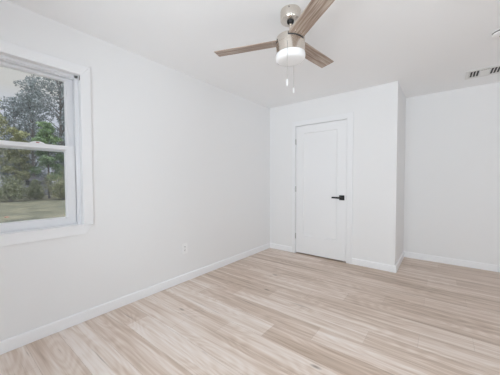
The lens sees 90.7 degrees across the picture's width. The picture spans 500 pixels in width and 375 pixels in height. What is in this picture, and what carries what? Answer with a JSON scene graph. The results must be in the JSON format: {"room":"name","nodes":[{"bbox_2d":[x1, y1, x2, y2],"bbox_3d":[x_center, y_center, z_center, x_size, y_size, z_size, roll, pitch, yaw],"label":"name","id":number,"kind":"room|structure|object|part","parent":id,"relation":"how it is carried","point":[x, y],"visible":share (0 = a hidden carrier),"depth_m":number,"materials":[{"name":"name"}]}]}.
{"room":"empty bedroom","nodes":[
{"label":"empty bedroom","id":0,"kind":"room"},
{"bbox_2d":[0,0,269,340],"bbox_3d":[-0.830,-0.098,2.939,0.140,2.460,5.617,1,2,38],"label":"wall","id":1,"kind":"structure","parent":0,"point":[178,158],"depth_m":2.48,"materials":[{"name":"white paint"}]},
{"bbox_2d":[0,40,93,246],"bbox_3d":[-1.735,-0.300,1.752,0.164,1.406,1.049,1,2,38],"label":"window","id":2,"kind":"structure","parent":1,"relation":"in","point":[77,150],"depth_m":2.04,"materials":[{"name":"white paint"}]},
{"bbox_3d":[-1.773,-0.599,1.774,0.029,0.626,0.868,1,2,38],"label":"sash","id":3,"kind":"part","parent":2,"relation":"part of","materials":[{"name":"white plastic"}]},
{"bbox_3d":[-1.748,-0.010,1.761,0.029,0.645,0.852,1,2,38],"label":"sash","id":4,"kind":"part","parent":2,"relation":"part of","materials":[{"name":"white plastic"}]},
{"bbox_3d":[-1.684,-0.960,1.690,0.018,0.082,1.046,1,2,38],"label":"head casing","id":5,"kind":"part","parent":2,"relation":"part of","materials":[{"name":"white paint"}]},
{"bbox_3d":[-1.383,-0.349,2.093,0.018,1.326,0.076,1,2,38],"label":"casing","id":6,"kind":"part","parent":2,"relation":"part of","materials":[{"name":"white paint"}]},
{"bbox_2d":[0,243,269,354],"bbox_3d":[-1.022,1.078,2.599,0.014,0.088,4.484,1,2,38],"label":"baseboard","id":7,"kind":"structure","parent":1,"relation":"attached to","point":[12,343],"depth_m":2.23,"materials":[{"name":"white paint"}]},
{"bbox_2d":[182,243,187,253],"bbox_3d":[-0.770,0.719,2.916,0.010,0.124,0.080,1,2,38],"label":"wall outlet","id":8,"kind":"object","parent":1,"relation":"attached to","point":[184,245],"visible":1,"depth_m":2.91,"materials":[{"name":"white plastic"}]},
{"bbox_2d":[0,248,499,374],"bbox_3d":[1.082,1.213,1.490,4.700,0.120,5.317,1,2,38],"label":"floor","id":9,"kind":"structure","parent":0,"point":[270,311],"depth_m":2.00,"materials":[{"name":"brown wood"}]},
{"bbox_2d":[6,0,499,107],"bbox_3d":[1.079,-1.346,1.408,4.990,0.120,5.617,1,2,38],"label":"ceiling","id":10,"kind":"structure","parent":0,"point":[425,46],"depth_m":2.18,"materials":[{"name":"white paint"}]},
{"bbox_2d":[214,0,334,92],"bbox_3d":[0.337,-1.008,1.917,1.056,0.582,0.975,1,2,38],"label":"ceiling fan","id":11,"kind":"object","parent":10,"relation":"hanging from","point":[292,49],"visible":1,"depth_m":1.75,"materials":[{"name":"brown wood"}]},
{"bbox_3d":[-0.027,-1.068,1.905,0.492,0.006,0.120,-2,11,14],"label":"blade","id":12,"kind":"part","parent":11,"relation":"part of","materials":[{"name":"brown wood"}]},
{"bbox_3d":[0.389,-1.068,1.498,0.119,0.006,0.492,6,0,-16],"label":"blade","id":13,"kind":"part","parent":11,"relation":"part of","materials":[{"name":"brown wood"}]},
{"bbox_3d":[0.533,-1.097,2.062,0.119,0.006,0.492,-11,-5,44],"label":"blade","id":14,"kind":"part","parent":11,"relation":"part of","materials":[{"name":"brown wood"}]},
{"bbox_2d":[465,65,499,79],"bbox_3d":[2.706,-1.328,2.851,0.333,0.012,0.290,1,2,38],"label":"ceiling vent","id":15,"kind":"object","parent":10,"relation":"in","point":[491,70],"visible":1,"depth_m":2.85,"materials":[{"name":"white metal"}]},
{"bbox_2d":[492,28,499,38],"bbox_3d":[2.108,-1.288,2.062,0.132,0.040,0.132,1,2,38],"label":"smoke detector","id":16,"kind":"object","parent":10,"relation":"attached to","point":[496,34],"visible":1,"depth_m":2.07,"materials":[{"name":"white plastic"}]},
{"bbox_2d":[270,81,398,265],"bbox_3d":[1.142,-0.139,3.785,1.928,2.440,0.110,1,2,38],"label":"wall","id":17,"kind":"structure","parent":0,"point":[375,109],"depth_m":3.39,"materials":[{"name":"white paint"}]},
{"bbox_2d":[270,243,291,251],"bbox_3d":[0.528,1.024,4.223,0.432,0.088,0.014,1,2,38],"label":"baseboard","id":18,"kind":"structure","parent":17,"relation":"attached to","point":[272,245],"depth_m":4.21,"materials":[{"name":"white paint"}]},
{"bbox_2d":[295,119,346,260],"bbox_3d":[1.057,0.044,3.778,0.814,2.038,0.089,1,2,38],"label":"door","id":19,"kind":"structure","parent":17,"relation":"in","point":[321,148],"depth_m":3.77,"materials":[{"name":"white paint"}]},
{"bbox_2d":[292,112,353,263],"bbox_3d":[1.103,0.010,3.810,0.949,2.137,0.126,1,2,38],"label":"door frame","id":20,"kind":"structure","parent":17,"relation":"attached to","point":[349,116],"depth_m":3.53,"materials":[{"name":"white paint"}]},
{"bbox_3d":[0.717,0.005,4.042,0.055,2.136,0.016,1,2,38],"label":"casing","id":21,"kind":"part","parent":20,"relation":"part of","materials":[{"name":"white paint"}]},
{"bbox_3d":[1.066,-1.018,3.735,0.947,0.076,0.016,1,2,38],"label":"head casing","id":22,"kind":"part","parent":20,"relation":"part of","materials":[{"name":"white paint"}]},
{"bbox_3d":[1.411,0.019,3.500,0.081,2.136,0.016,1,2,38],"label":"casing","id":23,"kind":"part","parent":20,"relation":"part of","materials":[{"name":"white paint"}]},
{"bbox_2d":[352,258,395,272],"bbox_3d":[1.662,1.048,3.339,0.547,0.088,0.014,1,2,38],"label":"baseboard","id":24,"kind":"structure","parent":17,"relation":"attached to","point":[380,266],"depth_m":3.32,"materials":[{"name":"white paint"}]},
{"bbox_2d":[396,84,405,262],"bbox_3d":[2.115,-0.134,3.555,0.110,2.440,0.723,1,2,38],"label":"wall","id":25,"kind":"structure","parent":0,"point":[402,99],"depth_m":3.48,"materials":[{"name":"white paint"}]},
{"bbox_2d":[395,251,403,271],"bbox_3d":[2.133,1.042,3.509,0.014,0.088,0.833,1,2,38],"label":"baseboard","id":26,"kind":"structure","parent":25,"relation":"attached to","point":[398,263],"depth_m":3.42,"materials":[{"name":"white paint"}]},
{"bbox_2d":[403,82,499,264],"bbox_3d":[2.759,-0.127,3.606,4.700,2.460,0.150,1,2,38],"label":"wall","id":27,"kind":"structure","parent":0,"point":[452,182],"depth_m":3.44,"materials":[{"name":"white paint"}]},
{"bbox_2d":[404,251,499,271],"bbox_3d":[3.478,1.055,2.980,2.758,0.088,0.014,1,2,38],"label":"baseboard","id":28,"kind":"structure","parent":27,"relation":"attached to","point":[471,264],"depth_m":3.46,"materials":[{"name":"white paint"}]},
{"label":"outside","id":29,"kind":"structure","parent":0,"visible":0},
{"bbox_2d":[0,190,65,222],"bbox_3d":[-19.456,0.940,27.894,59.840,0.200,60.000,1,2,38],"label":"ground","id":30,"kind":"structure","parent":29,"point":[16,210],"depth_m":14.07,"materials":[{"name":"green plant"}]},
{"bbox_2d":[0,97,11,167],"bbox_3d":[-25.478,-4.455,23.089,5.393,11.019,5.019,1,2,38],"label":"tree","id":31,"kind":"object","parent":30,"relation":"on","point":[6,160],"visible":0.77,"depth_m":24.25,"materials":[{"name":"green plant"}]},
{"bbox_2d":[0,173,28,201],"bbox_3d":[-18.947,0.026,19.363,2.482,2.240,2.119,-1,2,-18],"label":"bush","id":32,"kind":"object","parent":30,"relation":"on","point":[12,191],"visible":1,"depth_m":19.29,"materials":[{"name":"green plant"}]},
{"bbox_2d":[0,126,33,196],"bbox_3d":[-20.562,-2.125,21.967,2.236,6.405,2.943,-1,2,-33],"label":"tree","id":33,"kind":"object","parent":30,"relation":"on","point":[12,155],"visible":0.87,"depth_m":21.59,"materials":[{"name":"green plant"}]},
{"bbox_2d":[0,96,42,186],"bbox_3d":[-31.551,-5.783,33.492,6.325,13.062,5.772,1,2,38],"label":"tree","id":34,"kind":"object","parent":30,"relation":"on","point":[13,113],"visible":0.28,"depth_m":32.47,"materials":[{"name":"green plant"}]},
{"bbox_2d":[0,154,52,182],"bbox_3d":[-36.767,-2.824,40.501,6.814,6.884,6.168,-1,2,-29],"label":"bush","id":35,"kind":"object","parent":30,"relation":"on","point":[45,168],"visible":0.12,"depth_m":41.45,"materials":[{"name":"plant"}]},
{"bbox_2d":[11,76,49,176],"bbox_3d":[-26.260,-6.330,30.212,4.188,14.331,4.636,-1,2,-26],"label":"tree","id":36,"kind":"object","parent":30,"relation":"on","point":[32,134],"visible":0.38,"depth_m":29.62,"materials":[{"name":"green plant"}]},
{"bbox_2d":[15,177,51,195],"bbox_3d":[-24.530,-0.155,28.138,2.900,2.000,3.000,1,2,38],"label":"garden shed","id":37,"kind":"object","parent":30,"relation":"on","point":[26,182],"visible":0.36,"depth_m":27.65,"materials":[{"name":"grey"}]},
{"bbox_2d":[25,178,44,199],"bbox_3d":[-18.514,0.138,21.344,1.373,1.906,1.384,1,2,38],"label":"bush","id":38,"kind":"object","parent":30,"relation":"on","point":[35,192],"visible":0.98,"depth_m":21.20,"materials":[{"name":"green plant"}]},
{"bbox_2d":[20,74,64,190],"bbox_3d":[-21.239,-7.090,27.479,6.554,15.995,6.538,0,2,-4],"label":"tree","id":39,"kind":"object","parent":30,"relation":"on","point":[60,93],"visible":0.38,"depth_m":26.47,"materials":[{"name":"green plant"}]},
{"bbox_2d":[29,121,63,198],"bbox_3d":[-18.222,-2.460,22.527,2.622,7.029,2.948,0,2,-1],"label":"tree","id":40,"kind":"object","parent":30,"relation":"on","point":[47,135],"visible":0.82,"depth_m":22.19,"materials":[{"name":"green plant"}]},
{"bbox_2d":[42,167,64,198],"bbox_3d":[-16.233,-0.362,21.382,2.609,2.875,2.565,1,2,38],"label":"bush","id":41,"kind":"object","parent":30,"relation":"on","point":[61,186],"visible":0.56,"depth_m":20.97,"materials":[{"name":"green plant"}]},
{"bbox_2d":[50,101,64,180],"bbox_3d":[-26.435,-6.035,36.802,6.663,13.335,7.150,1,2,38],"label":"tree","id":42,"kind":"object","parent":30,"relation":"on","point":[56,131],"visible":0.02,"depth_m":35.30,"materials":[{"name":"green plant"}]}
]}

